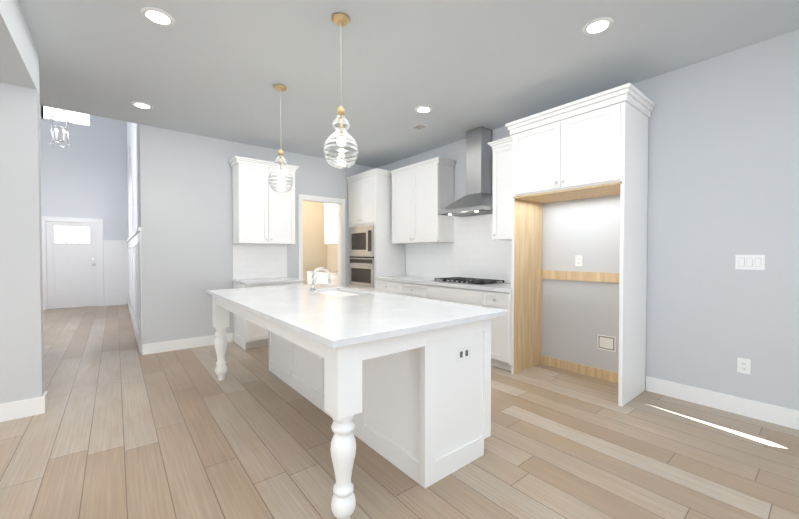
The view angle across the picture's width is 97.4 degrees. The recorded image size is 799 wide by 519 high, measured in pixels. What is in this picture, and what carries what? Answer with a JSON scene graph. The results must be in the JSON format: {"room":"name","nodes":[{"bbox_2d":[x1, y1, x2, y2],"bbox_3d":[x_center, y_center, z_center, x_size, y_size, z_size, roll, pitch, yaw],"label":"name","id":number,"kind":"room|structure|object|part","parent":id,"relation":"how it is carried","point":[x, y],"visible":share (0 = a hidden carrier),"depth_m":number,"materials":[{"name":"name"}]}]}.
{"room":"kitchen","nodes":[
{"label":"kitchen","id":0,"kind":"room"},
{"bbox_2d":[0,304,798,518],"bbox_3d":[-2.919,1.289,3.188,8.950,0.102,15.900,-1,1,-39],"label":"floor","id":1,"kind":"structure","parent":0,"point":[122,427],"depth_m":2.28,"materials":[{"name":"brown wood"}]},
{"bbox_2d":[232,277,304,349],"bbox_3d":[-1.916,0.750,5.158,0.840,0.915,0.644,-1,1,-39],"label":"base cabinet","id":2,"kind":"object","parent":1,"relation":"on","point":[247,334],"visible":0.33,"depth_m":4.86,"materials":[{"name":"white paint"}]},
{"bbox_2d":[307,274,318,283],"bbox_3d":[-1.592,0.729,7.671,0.626,0.876,0.587,-1,1,-39],"label":"base cabinet","id":3,"kind":"object","parent":1,"relation":"on","point":[309,276],"depth_m":7.56,"materials":[{"name":"white paint"}]},
{"bbox_2d":[319,274,330,283],"bbox_3d":[-1.278,0.736,7.284,0.626,0.876,0.646,-1,1,-39],"label":"base cabinet","id":4,"kind":"object","parent":1,"relation":"on","point":[322,276],"depth_m":7.12,"materials":[{"name":"white paint"}]},
{"bbox_2d":[307,270,337,273],"bbox_3d":[-1.288,0.278,7.281,0.636,0.040,1.606,-1,1,-39],"label":"countertop","id":5,"kind":"structure","parent":4,"relation":"on","point":[322,271],"depth_m":7.47,"materials":[{"name":"white stone"}]},
{"bbox_2d":[331,274,337,285],"bbox_3d":[-0.964,0.742,6.896,0.626,0.876,0.588,-1,1,-39],"label":"base cabinet","id":6,"kind":"object","parent":1,"relation":"on","point":[334,277],"depth_m":6.74,"materials":[{"name":"white paint"}]},
{"bbox_2d":[211,295,490,518],"bbox_3d":[-0.651,0.801,2.952,1.150,0.885,2.610,-1,1,-39],"label":"kitchen island","id":7,"kind":"object","parent":1,"relation":"on","point":[402,383],"depth_m":2.09,"materials":[{"name":"white paint"}]},
{"bbox_2d":[207,287,458,350],"bbox_3d":[-0.828,0.344,2.801,0.785,0.033,2.690,-1,1,-39],"label":"island countertop","id":8,"kind":"structure","parent":7,"relation":"on","point":[333,321],"depth_m":2.13,"materials":[{"name":"white stone"}]},
{"bbox_2d":[307,276,318,294],"bbox_3d":[-0.798,0.234,3.284,0.055,0.172,0.108,-1,1,-39],"label":"faucet","id":9,"kind":"object","parent":8,"relation":"on","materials":[{"name":"silver metal"}]},
{"bbox_2d":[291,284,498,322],"bbox_3d":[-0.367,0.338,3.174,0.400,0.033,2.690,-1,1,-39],"label":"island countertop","id":10,"kind":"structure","parent":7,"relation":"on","point":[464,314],"depth_m":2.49,"materials":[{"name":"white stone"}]},
{"bbox_2d":[323,287,366,294],"bbox_3d":[-0.609,0.454,3.475,0.420,0.232,0.760,-1,1,-39],"label":"sink","id":11,"kind":"object","parent":10,"relation":"in","point":[336,292],"depth_m":3.59,"materials":[{"name":"white ceramic"}]},
{"bbox_2d":[346,168,404,290],"bbox_3d":[-0.425,-0.136,6.172,0.682,2.655,0.935,-1,1,-39],"label":"tall cabinet","id":12,"kind":"object","parent":1,"relation":"on","point":[374,251],"visible":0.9,"depth_m":5.86,"materials":[{"name":"white paint"}]},
{"bbox_2d":[376,280,402,294],"bbox_3d":[0.065,0.763,5.619,0.618,0.875,0.659,-1,1,-39],"label":"base cabinet","id":13,"kind":"object","parent":1,"relation":"on","point":[385,286],"depth_m":5.37,"materials":[{"name":"white paint"}]},
{"bbox_2d":[403,280,430,298],"bbox_3d":[0.424,0.770,5.175,0.618,0.875,0.717,-1,1,-39],"label":"base cabinet","id":14,"kind":"object","parent":1,"relation":"on","point":[413,290],"depth_m":4.91,"materials":[{"name":"white paint"}]},
{"bbox_2d":[431,284,486,306],"bbox_3d":[0.902,0.780,4.584,0.618,0.875,1.039,-1,1,-39],"label":"base cabinet","id":15,"kind":"object","parent":1,"relation":"on","point":[441,292],"depth_m":4.29,"materials":[{"name":"white paint"}]},
{"bbox_2d":[487,288,510,370],"bbox_3d":[1.282,0.787,4.115,0.618,0.875,0.406,-1,1,-39],"label":"base cabinet","id":16,"kind":"object","parent":1,"relation":"on","point":[492,293],"depth_m":3.86,"materials":[{"name":"white paint"}]},
{"bbox_2d":[375,276,510,291],"bbox_3d":[0.630,0.317,4.906,0.628,0.040,2.467,-1,1,-39],"label":"countertop","id":17,"kind":"structure","parent":16,"relation":"on","point":[414,279],"depth_m":4.45,"materials":[{"name":"white stone"}]},
{"bbox_2d":[505,83,654,406],"bbox_3d":[1.748,-0.106,3.523,0.636,2.680,1.170,-1,1,-39],"label":"cabinet","id":18,"kind":"object","parent":1,"relation":"on","point":[594,145],"visible":1,"depth_m":3.27,"materials":[{"name":"white paint"}]},
{"bbox_2d":[0,30,798,410],"bbox_3d":[-2.998,-1.558,3.001,8.890,5.600,16.020,-1,1,-39],"label":"wall","id":19,"kind":"structure","parent":0,"point":[722,160],"depth_m":3.21,"materials":[{"name":"grey paint"}]},
{"bbox_2d":[41,106,103,309],"bbox_3d":[-7.774,-1.319,8.332,1.110,4.950,0.170,-1,1,-39],"label":"door","id":20,"kind":"structure","parent":19,"relation":"attached to","point":[72,258],"depth_m":8.35,"materials":[{"name":"white paint"}]},
{"bbox_2d":[103,227,142,354],"bbox_3d":[-6.995,0.377,5.200,5.165,1.660,5.820,-1,1,-39],"label":"trim","id":21,"kind":"structure","parent":19,"relation":"attached to","point":[122,274],"depth_m":8.70,"materials":[{"name":"white paint"}]},
{"bbox_2d":[229,156,298,244],"bbox_3d":[-2.006,-0.829,5.236,0.910,1.190,0.368,-1,1,-39],"label":"upper cabinet","id":22,"kind":"object","parent":19,"relation":"attached to","point":[263,212],"visible":0.92,"depth_m":5.07,"materials":[{"name":"white paint"}]},
{"bbox_2d":[323,203,337,244],"bbox_3d":[-1.278,-0.769,7.481,0.346,0.897,0.722,-1,1,-39],"label":"upper cabinet","id":23,"kind":"object","parent":19,"relation":"attached to","point":[330,224],"visible":0.19,"depth_m":7.39,"materials":[{"name":"white paint"}]},
{"bbox_2d":[0,194,798,429],"bbox_3d":[-0.963,0.148,0.514,8.650,2.270,9.310,-1,1,-39],"label":"baseboard","id":24,"kind":"structure","parent":19,"relation":"attached to","point":[782,416],"depth_m":3.06,"materials":[{"name":"white paint"}]},
{"bbox_2d":[390,156,455,243],"bbox_3d":[0.339,-0.852,5.452,0.368,1.190,1.112,-1,1,-39],"label":"upper cabinet","id":25,"kind":"object","parent":19,"relation":"attached to","point":[422,193],"visible":1,"depth_m":5.21,"materials":[{"name":"white paint"}]},
{"bbox_2d":[438,126,492,216],"bbox_3d":[0.947,-1.152,4.593,0.498,1.119,0.760,-1,1,-39],"label":"range hood","id":26,"kind":"object","parent":19,"relation":"attached to","point":[476,199],"visible":0.88,"depth_m":4.57,"materials":[{"name":"silver metal"}]},
{"bbox_2d":[488,136,511,240],"bbox_3d":[1.358,-0.824,4.194,0.368,1.175,0.470,-1,1,-39],"label":"upper cabinet","id":27,"kind":"object","parent":19,"relation":"attached to","point":[502,193],"visible":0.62,"depth_m":4.14,"materials":[{"name":"white paint"}]},
{"bbox_2d":[575,255,582,265],"bbox_3d":[1.938,0.015,3.795,0.008,0.118,0.075,-1,1,-39],"label":"outlet","id":28,"kind":"object","parent":19,"relation":"attached to","point":[578,260],"visible":1,"depth_m":3.79,"materials":[{"name":"white plastic"}]},
{"bbox_2d":[597,334,615,351],"bbox_3d":[2.116,0.853,3.590,0.006,0.150,0.170,-1,1,-39],"label":"outlet box","id":29,"kind":"object","parent":19,"relation":"attached to","point":[605,342],"visible":1,"depth_m":3.59,"materials":[{"name":"white plastic"}]},
{"bbox_2d":[737,358,750,374],"bbox_3d":[2.751,0.851,2.805,0.008,0.118,0.075,-1,1,-39],"label":"outlet","id":30,"kind":"object","parent":19,"relation":"attached to","point":[743,365],"visible":1,"depth_m":2.80,"materials":[{"name":"white plastic"}]},
{"bbox_2d":[735,255,764,269],"bbox_3d":[2.766,0.021,2.772,0.008,0.118,0.165,-1,1,-39],"label":"light switch","id":31,"kind":"object","parent":19,"relation":"attached to","point":[749,262],"visible":1,"depth_m":2.77,"materials":[{"name":"white plastic"}]},
{"bbox_2d":[0,0,798,167],"bbox_3d":[-2.744,-2.914,2.760,8.770,3.120,15.120,-1,1,-39],"label":"ceiling","id":32,"kind":"structure","parent":0,"point":[218,69],"depth_m":2.92,"materials":[{"name":"white paint"}]},
{"bbox_2d":[48,108,71,146],"bbox_3d":[-6.222,-3.259,6.424,0.316,2.306,0.316,-1,1,-39],"label":"chandelier","id":33,"kind":"object","parent":32,"relation":"hanging from","point":[56,132],"visible":0.85,"depth_m":6.42,"materials":[{"name":"silver metal"}]},
{"bbox_2d":[131,101,152,108],"bbox_3d":[-2.838,-1.696,3.874,0.200,0.009,0.200,-1,1,-39],"label":"recessed light","id":34,"kind":"object","parent":32,"relation":"in","point":[142,105],"visible":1,"depth_m":3.87,"materials":[{"name":"white paint"}]},
{"bbox_2d":[140,7,174,26],"bbox_3d":[-1.668,-1.673,2.429,0.200,0.009,0.200,-1,1,-39],"label":"recessed light","id":35,"kind":"object","parent":32,"relation":"in","point":[157,16],"visible":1,"depth_m":2.42,"materials":[{"name":"white paint"}]},
{"bbox_2d":[268,84,292,192],"bbox_3d":[-1.170,-1.175,3.459,0.238,1.037,0.238,-1,1,-39],"label":"pendant light","id":36,"kind":"object","parent":32,"relation":"hanging from","point":[280,88],"visible":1,"depth_m":3.44,"materials":[{"name":"clear glass"}]},
{"bbox_3d":[-1.170,-0.845,3.464,0.238,0.375,0.238,-1,1,-39],"label":"glass","id":37,"kind":"part","parent":36,"relation":"part of","materials":[{"name":"clear glass"}]},
{"bbox_2d":[324,13,357,168],"bbox_3d":[-0.409,-1.159,2.454,0.238,1.037,0.238,-1,1,-39],"label":"pendant light","id":38,"kind":"object","parent":32,"relation":"hanging from","point":[340,19],"visible":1,"depth_m":2.44,"materials":[{"name":"clear glass"}]},
{"bbox_3d":[-0.409,-0.828,2.460,0.238,0.375,0.238,-1,1,-39],"label":"glass","id":39,"kind":"part","parent":38,"relation":"part of","materials":[{"name":"clear glass"}]},
{"bbox_2d":[410,123,427,129],"bbox_3d":[0.252,-1.707,4.523,0.140,0.008,0.200,-1,1,-39],"label":"ceiling vent","id":40,"kind":"object","parent":32,"relation":"in","point":[419,126],"visible":0.96,"depth_m":4.50,"materials":[{"name":"white metal"}]},
{"bbox_2d":[415,106,431,112],"bbox_3d":[0.273,-1.698,3.987,0.200,0.009,0.200,-1,1,-39],"label":"recessed light","id":41,"kind":"object","parent":32,"relation":"in","point":[423,109],"visible":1,"depth_m":3.97,"materials":[{"name":"white paint"}]},
{"bbox_2d":[582,17,613,35],"bbox_3d":[1.428,-1.674,2.529,0.200,0.009,0.200,-1,1,-39],"label":"recessed light","id":42,"kind":"object","parent":32,"relation":"in","point":[597,26],"visible":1,"depth_m":2.52,"materials":[{"name":"white paint"}]}
]}

